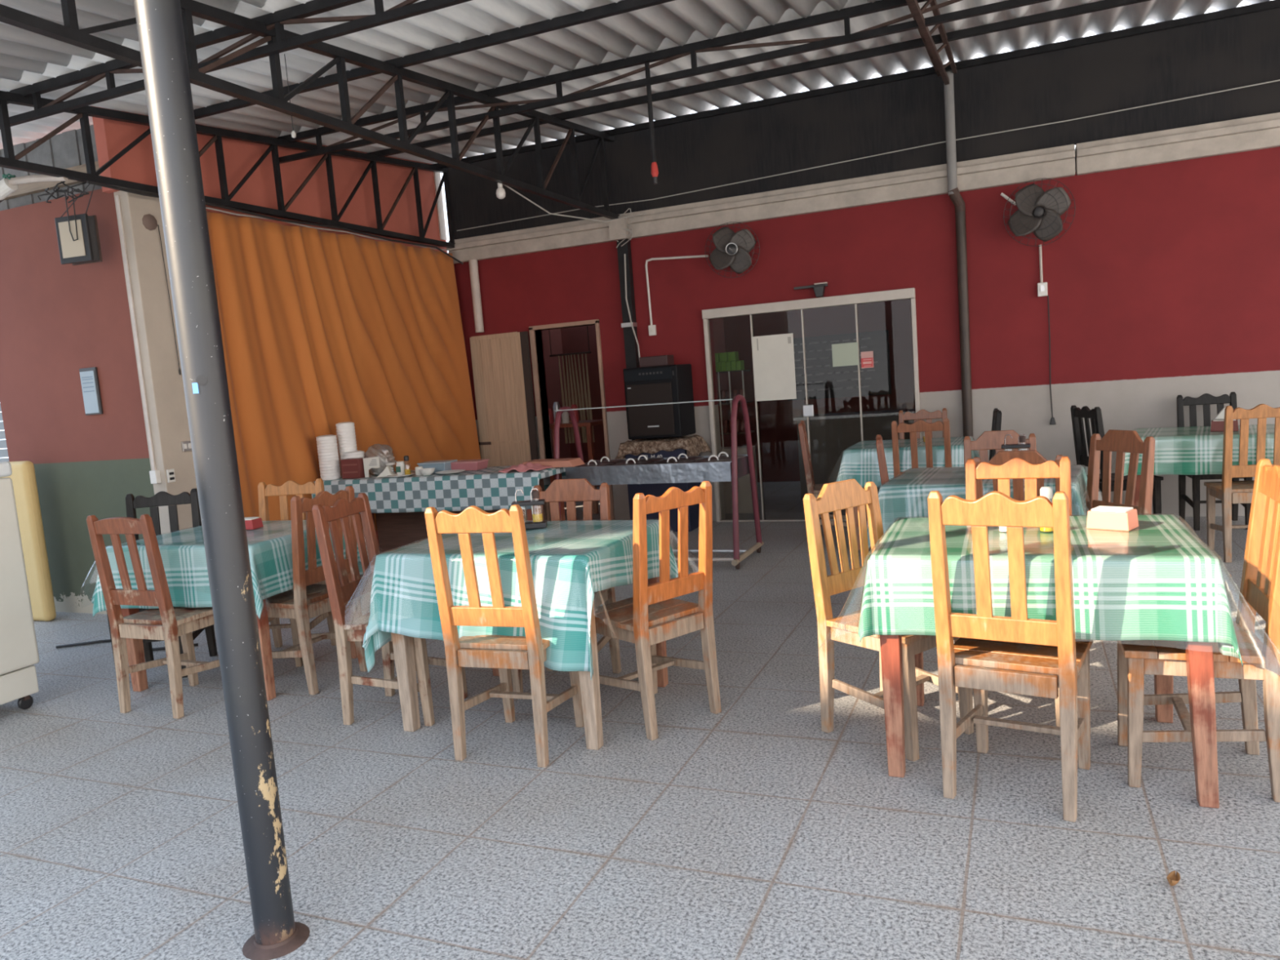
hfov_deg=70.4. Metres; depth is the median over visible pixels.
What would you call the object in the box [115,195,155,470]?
trim
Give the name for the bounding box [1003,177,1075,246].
wall fan
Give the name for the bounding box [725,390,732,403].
can
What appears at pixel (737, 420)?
can
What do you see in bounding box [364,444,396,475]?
plastic bag
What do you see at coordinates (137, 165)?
wall
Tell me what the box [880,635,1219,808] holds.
dining table
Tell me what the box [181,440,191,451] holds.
light switch
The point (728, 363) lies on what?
packet
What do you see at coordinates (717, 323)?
glass door
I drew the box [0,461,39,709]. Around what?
freezer
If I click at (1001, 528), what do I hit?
salt shaker
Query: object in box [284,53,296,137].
bulb
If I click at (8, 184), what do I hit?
floodlight
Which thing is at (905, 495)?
tablecloth
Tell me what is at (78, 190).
cable tangle
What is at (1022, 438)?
condiment caddy
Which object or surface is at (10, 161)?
roof truss
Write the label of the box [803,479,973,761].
dining chair
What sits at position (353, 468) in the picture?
box
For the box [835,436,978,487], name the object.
tablecloth
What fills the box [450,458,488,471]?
plastic tub
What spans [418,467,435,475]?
bowl
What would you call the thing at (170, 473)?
power outlet
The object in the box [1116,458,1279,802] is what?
dining chair
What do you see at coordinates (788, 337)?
print
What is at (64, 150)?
wall
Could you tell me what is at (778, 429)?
wall
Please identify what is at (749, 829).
floor
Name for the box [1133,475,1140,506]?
dining table
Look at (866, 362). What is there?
sticker
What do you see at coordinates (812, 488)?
dining chair
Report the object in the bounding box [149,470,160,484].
power outlet
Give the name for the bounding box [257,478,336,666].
dining chair
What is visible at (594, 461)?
pan
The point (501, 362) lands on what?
door
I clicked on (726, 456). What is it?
pan
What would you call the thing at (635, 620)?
dining chair
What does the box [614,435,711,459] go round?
cloth
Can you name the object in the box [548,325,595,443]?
curtain
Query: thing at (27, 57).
roof truss
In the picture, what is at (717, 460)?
pan
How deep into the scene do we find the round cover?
6.17 m
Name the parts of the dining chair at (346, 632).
leg, crest rail, seat, rail, seat frame, leg, leg, leg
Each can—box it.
[720,390,726,403]
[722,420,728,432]
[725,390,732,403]
[727,419,730,432]
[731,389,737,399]
[736,419,740,432]
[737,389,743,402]
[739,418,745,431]
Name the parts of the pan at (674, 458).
handle, lid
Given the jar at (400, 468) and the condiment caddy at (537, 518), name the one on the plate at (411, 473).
the jar at (400, 468)
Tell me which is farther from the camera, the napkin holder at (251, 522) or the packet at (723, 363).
the packet at (723, 363)
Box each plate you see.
[386,472,414,477]
[435,469,465,474]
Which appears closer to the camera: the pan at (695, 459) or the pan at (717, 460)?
the pan at (717, 460)
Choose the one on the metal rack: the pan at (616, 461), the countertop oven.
the pan at (616, 461)
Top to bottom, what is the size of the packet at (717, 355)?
0.090 m
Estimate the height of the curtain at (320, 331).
2.641 m
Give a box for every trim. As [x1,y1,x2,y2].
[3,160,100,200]
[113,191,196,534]
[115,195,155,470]
[433,171,446,239]
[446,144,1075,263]
[528,319,614,521]
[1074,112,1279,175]
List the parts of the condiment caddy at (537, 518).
handle, handle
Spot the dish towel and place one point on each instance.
(520, 468)
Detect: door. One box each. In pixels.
[469,331,538,466]
[702,287,921,521]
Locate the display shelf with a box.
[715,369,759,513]
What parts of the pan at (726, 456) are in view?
handle, lid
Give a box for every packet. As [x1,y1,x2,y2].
[715,352,720,362]
[715,361,721,371]
[719,352,728,361]
[720,361,726,371]
[725,360,731,371]
[727,351,738,361]
[731,360,736,370]
[736,360,744,370]
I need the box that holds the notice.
[79,367,102,415]
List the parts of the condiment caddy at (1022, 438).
handle, handle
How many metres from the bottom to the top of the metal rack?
1.252 m
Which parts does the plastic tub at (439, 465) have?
lid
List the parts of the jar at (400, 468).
lid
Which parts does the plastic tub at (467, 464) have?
lid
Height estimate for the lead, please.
1.062 m
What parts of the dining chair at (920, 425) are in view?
leg, crest rail, leg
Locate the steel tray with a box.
[564,453,749,484]
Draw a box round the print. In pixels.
[787,336,791,343]
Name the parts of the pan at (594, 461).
handle, lid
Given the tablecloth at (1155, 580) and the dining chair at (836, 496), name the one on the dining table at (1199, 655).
the tablecloth at (1155, 580)
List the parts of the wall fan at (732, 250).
blade, blade, blade, blade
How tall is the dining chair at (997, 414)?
0.985 m
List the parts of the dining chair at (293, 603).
seat, leg, seat frame, crest rail, rail, leg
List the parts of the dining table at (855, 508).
leg, leg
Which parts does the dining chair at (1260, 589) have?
leg, leg, seat, seat frame, leg, rail, crest rail, leg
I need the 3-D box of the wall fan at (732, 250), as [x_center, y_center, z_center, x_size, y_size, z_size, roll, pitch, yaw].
[0.854,-2.078,8.219,0.483,0.494,0.324,-2,7,23]
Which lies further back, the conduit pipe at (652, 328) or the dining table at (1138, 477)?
the conduit pipe at (652, 328)
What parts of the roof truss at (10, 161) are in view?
post, post, post, post, post, post, post, post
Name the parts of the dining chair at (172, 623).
leg, crest rail, rail, leg, seat frame, seat, leg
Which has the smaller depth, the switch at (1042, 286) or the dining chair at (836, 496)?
the dining chair at (836, 496)
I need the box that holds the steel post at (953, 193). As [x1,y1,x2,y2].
[943,71,973,438]
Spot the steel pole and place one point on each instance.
(160, 28)
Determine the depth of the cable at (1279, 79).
7.67 m
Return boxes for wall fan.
[705,222,759,277]
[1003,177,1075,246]
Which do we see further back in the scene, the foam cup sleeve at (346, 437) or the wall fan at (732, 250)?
the wall fan at (732, 250)
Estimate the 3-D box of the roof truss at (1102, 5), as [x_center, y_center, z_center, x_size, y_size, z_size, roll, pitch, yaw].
[2.376,-3.129,6.309,10.820,0.050,0.040,-2,7,23]
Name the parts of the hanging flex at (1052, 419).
cord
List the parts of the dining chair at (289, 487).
leg, crest rail, leg, seat frame, leg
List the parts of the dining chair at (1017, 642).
leg, leg, crest rail, rail, seat frame, seat, leg, leg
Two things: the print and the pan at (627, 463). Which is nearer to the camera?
the pan at (627, 463)
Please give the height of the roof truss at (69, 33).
0.782 m
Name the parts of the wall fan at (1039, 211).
blade, blade, motor, blade, blade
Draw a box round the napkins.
[1213,407,1225,419]
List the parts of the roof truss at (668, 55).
post, post, post, post, post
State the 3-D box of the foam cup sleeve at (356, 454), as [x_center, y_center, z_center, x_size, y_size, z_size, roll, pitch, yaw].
[-2.344,-0.134,7.462,0.170,0.208,0.170,-2,7,23]
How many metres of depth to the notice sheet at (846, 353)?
8.07 m
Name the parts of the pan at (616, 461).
lid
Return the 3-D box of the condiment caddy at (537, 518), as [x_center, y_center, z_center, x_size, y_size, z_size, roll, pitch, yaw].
[-0.509,0.130,4.153,0.150,0.180,0.075,-5,6,-2]
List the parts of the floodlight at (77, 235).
looped cord, frame, frame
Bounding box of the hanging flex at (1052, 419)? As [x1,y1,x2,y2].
[1047,294,1056,424]
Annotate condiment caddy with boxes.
[511,488,546,528]
[1000,433,1030,450]
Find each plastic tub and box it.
[417,459,457,473]
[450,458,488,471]
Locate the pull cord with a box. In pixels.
[157,224,181,374]
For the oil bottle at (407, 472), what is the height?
0.158 m
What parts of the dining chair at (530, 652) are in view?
leg, crest rail, rail, seat frame, seat, leg, leg, leg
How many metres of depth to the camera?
8.05 m
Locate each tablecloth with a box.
[91,520,371,618]
[311,466,566,513]
[362,520,678,679]
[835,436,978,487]
[857,514,1243,666]
[866,465,1087,548]
[1124,424,1275,475]
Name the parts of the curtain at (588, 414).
rod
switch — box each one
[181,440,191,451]
[1037,244,1047,297]
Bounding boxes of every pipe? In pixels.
[468,259,484,333]
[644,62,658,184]
[644,254,708,335]
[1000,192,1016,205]
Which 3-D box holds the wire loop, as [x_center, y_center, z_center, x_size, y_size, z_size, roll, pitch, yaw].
[-0.152,-2.397,8.629,0.211,0.344,0.057,-1,7,29]
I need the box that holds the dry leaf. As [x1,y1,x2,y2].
[1166,870,1180,885]
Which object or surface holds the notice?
attached to the wall at (57, 320)
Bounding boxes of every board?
[2,460,56,621]
[522,457,584,467]
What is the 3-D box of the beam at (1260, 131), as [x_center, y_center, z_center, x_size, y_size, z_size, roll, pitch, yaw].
[5.969,-2.629,6.234,5.370,0.240,0.280,-2,7,23]
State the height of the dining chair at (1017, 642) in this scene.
1.005 m
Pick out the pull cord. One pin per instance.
(180, 371)
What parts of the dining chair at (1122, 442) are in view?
leg, rail, crest rail, leg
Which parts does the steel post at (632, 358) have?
truss seat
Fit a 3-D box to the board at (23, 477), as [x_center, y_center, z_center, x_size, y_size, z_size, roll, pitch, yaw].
[-4.486,0.448,6.593,0.410,1.170,0.090,-2,7,23]
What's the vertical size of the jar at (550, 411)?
0.170 m
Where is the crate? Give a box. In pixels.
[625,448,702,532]
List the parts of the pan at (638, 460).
handle, lid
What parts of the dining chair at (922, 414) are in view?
leg, crest rail, leg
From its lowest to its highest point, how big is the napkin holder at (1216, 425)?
0.077 m
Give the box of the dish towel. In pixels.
[498,462,552,472]
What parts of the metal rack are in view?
tube frame, tube frame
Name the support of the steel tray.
on the metal rack
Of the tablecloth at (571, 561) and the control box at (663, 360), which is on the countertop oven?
the control box at (663, 360)
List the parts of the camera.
plate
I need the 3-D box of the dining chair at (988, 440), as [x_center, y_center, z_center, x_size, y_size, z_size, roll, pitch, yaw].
[2.064,0.213,5.187,0.400,0.960,0.459,-2,7,23]
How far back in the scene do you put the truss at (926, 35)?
6.06 m
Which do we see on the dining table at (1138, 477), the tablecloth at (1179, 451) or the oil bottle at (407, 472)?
the tablecloth at (1179, 451)
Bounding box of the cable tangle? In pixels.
[37,181,88,203]
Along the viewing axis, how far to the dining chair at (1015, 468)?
3.67 m
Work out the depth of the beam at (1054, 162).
8.07 m
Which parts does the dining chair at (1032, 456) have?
leg, crest rail, leg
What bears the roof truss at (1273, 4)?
on the roof truss at (10, 161)
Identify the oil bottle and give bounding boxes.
[403,455,410,475]
[1040,486,1053,531]
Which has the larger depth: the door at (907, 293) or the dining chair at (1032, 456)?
the door at (907, 293)
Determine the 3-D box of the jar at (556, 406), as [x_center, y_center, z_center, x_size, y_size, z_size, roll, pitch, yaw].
[-0.927,-0.751,10.127,0.080,0.240,0.078,-2,7,23]
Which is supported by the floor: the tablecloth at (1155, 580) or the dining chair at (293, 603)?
the dining chair at (293, 603)
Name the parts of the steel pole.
plate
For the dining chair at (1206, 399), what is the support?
on the floor
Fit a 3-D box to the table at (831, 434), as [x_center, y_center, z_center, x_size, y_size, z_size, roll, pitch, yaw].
[2.616,-0.279,9.587,1.840,0.890,0.560,-2,7,23]
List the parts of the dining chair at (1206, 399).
leg, leg, crest rail, seat frame, leg, leg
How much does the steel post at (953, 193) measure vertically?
3.760 m
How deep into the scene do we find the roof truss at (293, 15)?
4.69 m
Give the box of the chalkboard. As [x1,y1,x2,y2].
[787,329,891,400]
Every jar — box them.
[386,462,395,465]
[395,461,405,475]
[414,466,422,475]
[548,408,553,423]
[552,401,561,423]
[561,411,568,422]
[570,404,578,422]
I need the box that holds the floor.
[0,480,1279,959]
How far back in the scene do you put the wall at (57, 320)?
6.51 m
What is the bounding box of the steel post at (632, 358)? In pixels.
[608,217,639,440]
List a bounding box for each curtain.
[205,206,480,534]
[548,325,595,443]
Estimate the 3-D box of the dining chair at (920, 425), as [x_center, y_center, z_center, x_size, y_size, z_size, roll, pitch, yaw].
[2.105,0.032,6.683,0.400,0.985,0.464,-2,7,23]
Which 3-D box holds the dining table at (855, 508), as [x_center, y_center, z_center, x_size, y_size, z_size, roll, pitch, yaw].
[2.115,0.101,7.063,0.860,0.765,0.740,-2,7,23]
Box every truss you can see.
[0,0,471,129]
[0,0,619,219]
[0,0,1270,164]
[0,90,455,248]
[193,0,675,119]
[277,0,1050,164]
[367,0,1150,157]
[431,0,1279,168]
[906,0,956,84]
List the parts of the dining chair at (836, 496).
leg, crest rail, rail, leg, seat, seat frame, leg, leg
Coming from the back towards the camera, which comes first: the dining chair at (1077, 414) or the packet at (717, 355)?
the packet at (717, 355)
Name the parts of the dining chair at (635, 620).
leg, seat, seat frame, leg, crest rail, rail, leg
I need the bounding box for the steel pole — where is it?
[133,0,310,959]
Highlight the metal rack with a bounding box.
[554,394,764,568]
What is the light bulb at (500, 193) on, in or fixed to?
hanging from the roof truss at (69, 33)
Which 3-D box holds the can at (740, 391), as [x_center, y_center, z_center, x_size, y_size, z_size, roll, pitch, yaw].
[1.017,-0.846,9.115,0.060,0.126,0.058,-2,7,23]
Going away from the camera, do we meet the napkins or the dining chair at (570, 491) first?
the dining chair at (570, 491)
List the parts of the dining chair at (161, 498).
leg, leg, seat frame, crest rail, leg, leg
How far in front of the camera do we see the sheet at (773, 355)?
8.33 m
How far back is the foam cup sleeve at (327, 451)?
7.31 m
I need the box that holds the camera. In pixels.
[793,282,827,297]
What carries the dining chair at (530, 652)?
on the floor
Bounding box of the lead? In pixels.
[624,253,639,364]
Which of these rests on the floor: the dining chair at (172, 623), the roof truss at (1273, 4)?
the dining chair at (172, 623)
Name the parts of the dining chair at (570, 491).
leg, leg, crest rail, seat frame, seat, leg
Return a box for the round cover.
[142,213,157,230]
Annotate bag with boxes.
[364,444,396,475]
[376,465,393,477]
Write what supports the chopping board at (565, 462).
on the tablecloth at (488, 488)
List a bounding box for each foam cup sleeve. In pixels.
[315,434,341,479]
[335,422,357,476]
[343,450,364,458]
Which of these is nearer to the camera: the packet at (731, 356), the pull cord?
the pull cord
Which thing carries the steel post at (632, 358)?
on the floor
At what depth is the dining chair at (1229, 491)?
5.62 m
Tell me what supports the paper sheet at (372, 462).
on the tablecloth at (488, 488)
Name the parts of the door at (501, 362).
rail, rail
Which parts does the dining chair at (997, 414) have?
leg, crest rail, leg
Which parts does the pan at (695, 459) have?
handle, lid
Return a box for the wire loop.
[616,208,633,248]
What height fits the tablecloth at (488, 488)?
0.270 m
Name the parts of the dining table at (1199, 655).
leg, leg, leg, leg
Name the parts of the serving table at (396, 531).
leg, leg, leg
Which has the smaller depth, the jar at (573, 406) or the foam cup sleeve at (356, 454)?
the foam cup sleeve at (356, 454)
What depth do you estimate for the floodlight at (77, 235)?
5.95 m
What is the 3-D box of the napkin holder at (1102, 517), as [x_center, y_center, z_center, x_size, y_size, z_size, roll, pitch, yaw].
[1.647,0.132,3.164,0.100,0.069,0.140,-10,9,-43]
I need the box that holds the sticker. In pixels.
[860,351,874,368]
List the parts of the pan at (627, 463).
handle, lid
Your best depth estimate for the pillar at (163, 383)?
6.24 m
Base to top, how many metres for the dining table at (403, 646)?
0.765 m
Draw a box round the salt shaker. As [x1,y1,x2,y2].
[999,526,1006,531]
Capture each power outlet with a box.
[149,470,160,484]
[166,468,175,482]
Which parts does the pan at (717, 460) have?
lid, handle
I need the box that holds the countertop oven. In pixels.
[622,364,695,439]
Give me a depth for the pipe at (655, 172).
6.13 m
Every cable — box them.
[55,639,198,650]
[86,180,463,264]
[456,79,1279,231]
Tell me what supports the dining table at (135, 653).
on the floor
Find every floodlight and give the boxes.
[0,173,67,202]
[54,183,102,265]
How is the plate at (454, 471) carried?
on the tablecloth at (488, 488)
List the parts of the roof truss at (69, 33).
post, post, post, post, post, post, post, post, post, post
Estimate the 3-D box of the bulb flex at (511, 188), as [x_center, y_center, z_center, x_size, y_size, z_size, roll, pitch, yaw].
[-0.529,-2.311,7.711,0.068,0.171,2.112,0,7,32]
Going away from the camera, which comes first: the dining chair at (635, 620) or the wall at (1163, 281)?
the dining chair at (635, 620)
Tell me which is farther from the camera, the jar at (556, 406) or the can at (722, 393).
the jar at (556, 406)
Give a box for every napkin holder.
[244,516,263,529]
[1086,506,1138,531]
[1210,418,1238,431]
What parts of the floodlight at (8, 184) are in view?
arm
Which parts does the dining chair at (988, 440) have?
leg, crest rail, leg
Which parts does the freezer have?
lid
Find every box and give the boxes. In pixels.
[340,457,364,479]
[639,355,674,367]
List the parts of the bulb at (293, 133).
globe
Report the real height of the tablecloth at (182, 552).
0.351 m
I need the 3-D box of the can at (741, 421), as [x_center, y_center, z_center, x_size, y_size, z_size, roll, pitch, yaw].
[1.039,-0.549,9.148,0.060,0.126,0.058,-2,7,23]
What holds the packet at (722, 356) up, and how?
on the packet at (718, 364)
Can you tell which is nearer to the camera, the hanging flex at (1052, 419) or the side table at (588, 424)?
the hanging flex at (1052, 419)
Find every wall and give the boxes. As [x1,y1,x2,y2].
[0,124,102,462]
[0,188,154,613]
[92,106,447,549]
[448,8,1279,521]
[542,328,571,458]
[560,298,915,486]
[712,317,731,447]
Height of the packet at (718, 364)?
0.095 m
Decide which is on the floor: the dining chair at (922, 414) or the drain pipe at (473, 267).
the dining chair at (922, 414)
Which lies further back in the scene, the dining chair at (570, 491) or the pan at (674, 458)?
the pan at (674, 458)
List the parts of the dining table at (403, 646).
leg, leg, leg, leg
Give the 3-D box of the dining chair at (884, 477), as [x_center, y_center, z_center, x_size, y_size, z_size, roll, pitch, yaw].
[1.616,0.232,5.210,0.464,0.985,0.400,-3,6,15]
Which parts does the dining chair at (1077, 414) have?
leg, crest rail, rail, leg, seat, seat frame, leg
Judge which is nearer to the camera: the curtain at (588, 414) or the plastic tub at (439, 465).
the plastic tub at (439, 465)
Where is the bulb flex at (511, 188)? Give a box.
[502,183,645,222]
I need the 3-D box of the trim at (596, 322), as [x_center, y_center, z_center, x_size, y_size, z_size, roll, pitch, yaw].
[-0.667,-0.580,9.310,0.785,2.040,0.180,-2,7,23]
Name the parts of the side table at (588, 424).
leg, leg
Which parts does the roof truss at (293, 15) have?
post, post, post, post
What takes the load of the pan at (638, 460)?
on the metal rack
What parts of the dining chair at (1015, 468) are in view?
leg, crest rail, leg, leg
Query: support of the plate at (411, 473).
on the tablecloth at (488, 488)
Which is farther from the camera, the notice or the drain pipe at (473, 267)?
the drain pipe at (473, 267)
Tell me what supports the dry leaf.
on the floor
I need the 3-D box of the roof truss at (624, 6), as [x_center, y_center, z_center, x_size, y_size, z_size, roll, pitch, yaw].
[1.545,-2.656,4.308,10.820,0.050,0.040,-2,7,23]
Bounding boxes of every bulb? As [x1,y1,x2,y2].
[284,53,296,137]
[496,182,505,199]
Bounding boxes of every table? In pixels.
[120,576,357,700]
[364,472,565,553]
[391,576,668,750]
[549,419,603,514]
[793,408,915,500]
[853,487,868,550]
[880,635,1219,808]
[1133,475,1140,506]
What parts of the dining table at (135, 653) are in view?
leg, leg, leg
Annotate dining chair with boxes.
[86,514,219,719]
[106,488,217,677]
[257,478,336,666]
[266,485,367,694]
[311,493,467,725]
[424,504,584,767]
[511,478,621,692]
[594,480,721,740]
[798,420,847,526]
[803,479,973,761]
[875,434,888,485]
[891,417,951,478]
[898,408,947,439]
[927,490,1093,822]
[964,430,1036,467]
[965,456,1071,727]
[973,449,1062,501]
[988,408,1001,461]
[1070,404,1163,515]
[1085,429,1155,515]
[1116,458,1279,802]
[1176,391,1252,530]
[1204,404,1279,562]
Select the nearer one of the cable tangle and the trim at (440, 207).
the cable tangle
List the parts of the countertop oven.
door panel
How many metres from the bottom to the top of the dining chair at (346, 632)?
0.985 m
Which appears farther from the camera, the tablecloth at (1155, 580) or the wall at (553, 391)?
the wall at (553, 391)
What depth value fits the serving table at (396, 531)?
7.67 m
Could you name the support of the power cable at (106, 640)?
on the floor
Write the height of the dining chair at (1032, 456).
0.960 m
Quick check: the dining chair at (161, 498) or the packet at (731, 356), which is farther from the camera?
the packet at (731, 356)
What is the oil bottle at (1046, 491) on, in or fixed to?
on the plastic cover
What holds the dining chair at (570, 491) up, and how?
on the floor
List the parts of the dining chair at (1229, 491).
leg, leg, seat, seat frame, rail, crest rail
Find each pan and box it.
[574,459,614,466]
[586,456,626,464]
[612,457,653,465]
[622,454,664,463]
[653,456,694,463]
[662,453,704,462]
[693,454,731,462]
[702,451,745,459]
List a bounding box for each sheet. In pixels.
[363,457,380,477]
[751,333,796,401]
[831,342,858,366]
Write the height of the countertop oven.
0.655 m
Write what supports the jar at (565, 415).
on the side table at (588, 424)
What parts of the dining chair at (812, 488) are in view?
leg, leg, seat frame, seat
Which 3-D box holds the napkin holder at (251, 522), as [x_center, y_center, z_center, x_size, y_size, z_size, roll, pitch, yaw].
[-2.114,0.233,4.882,0.130,0.057,0.090,-3,6,13]

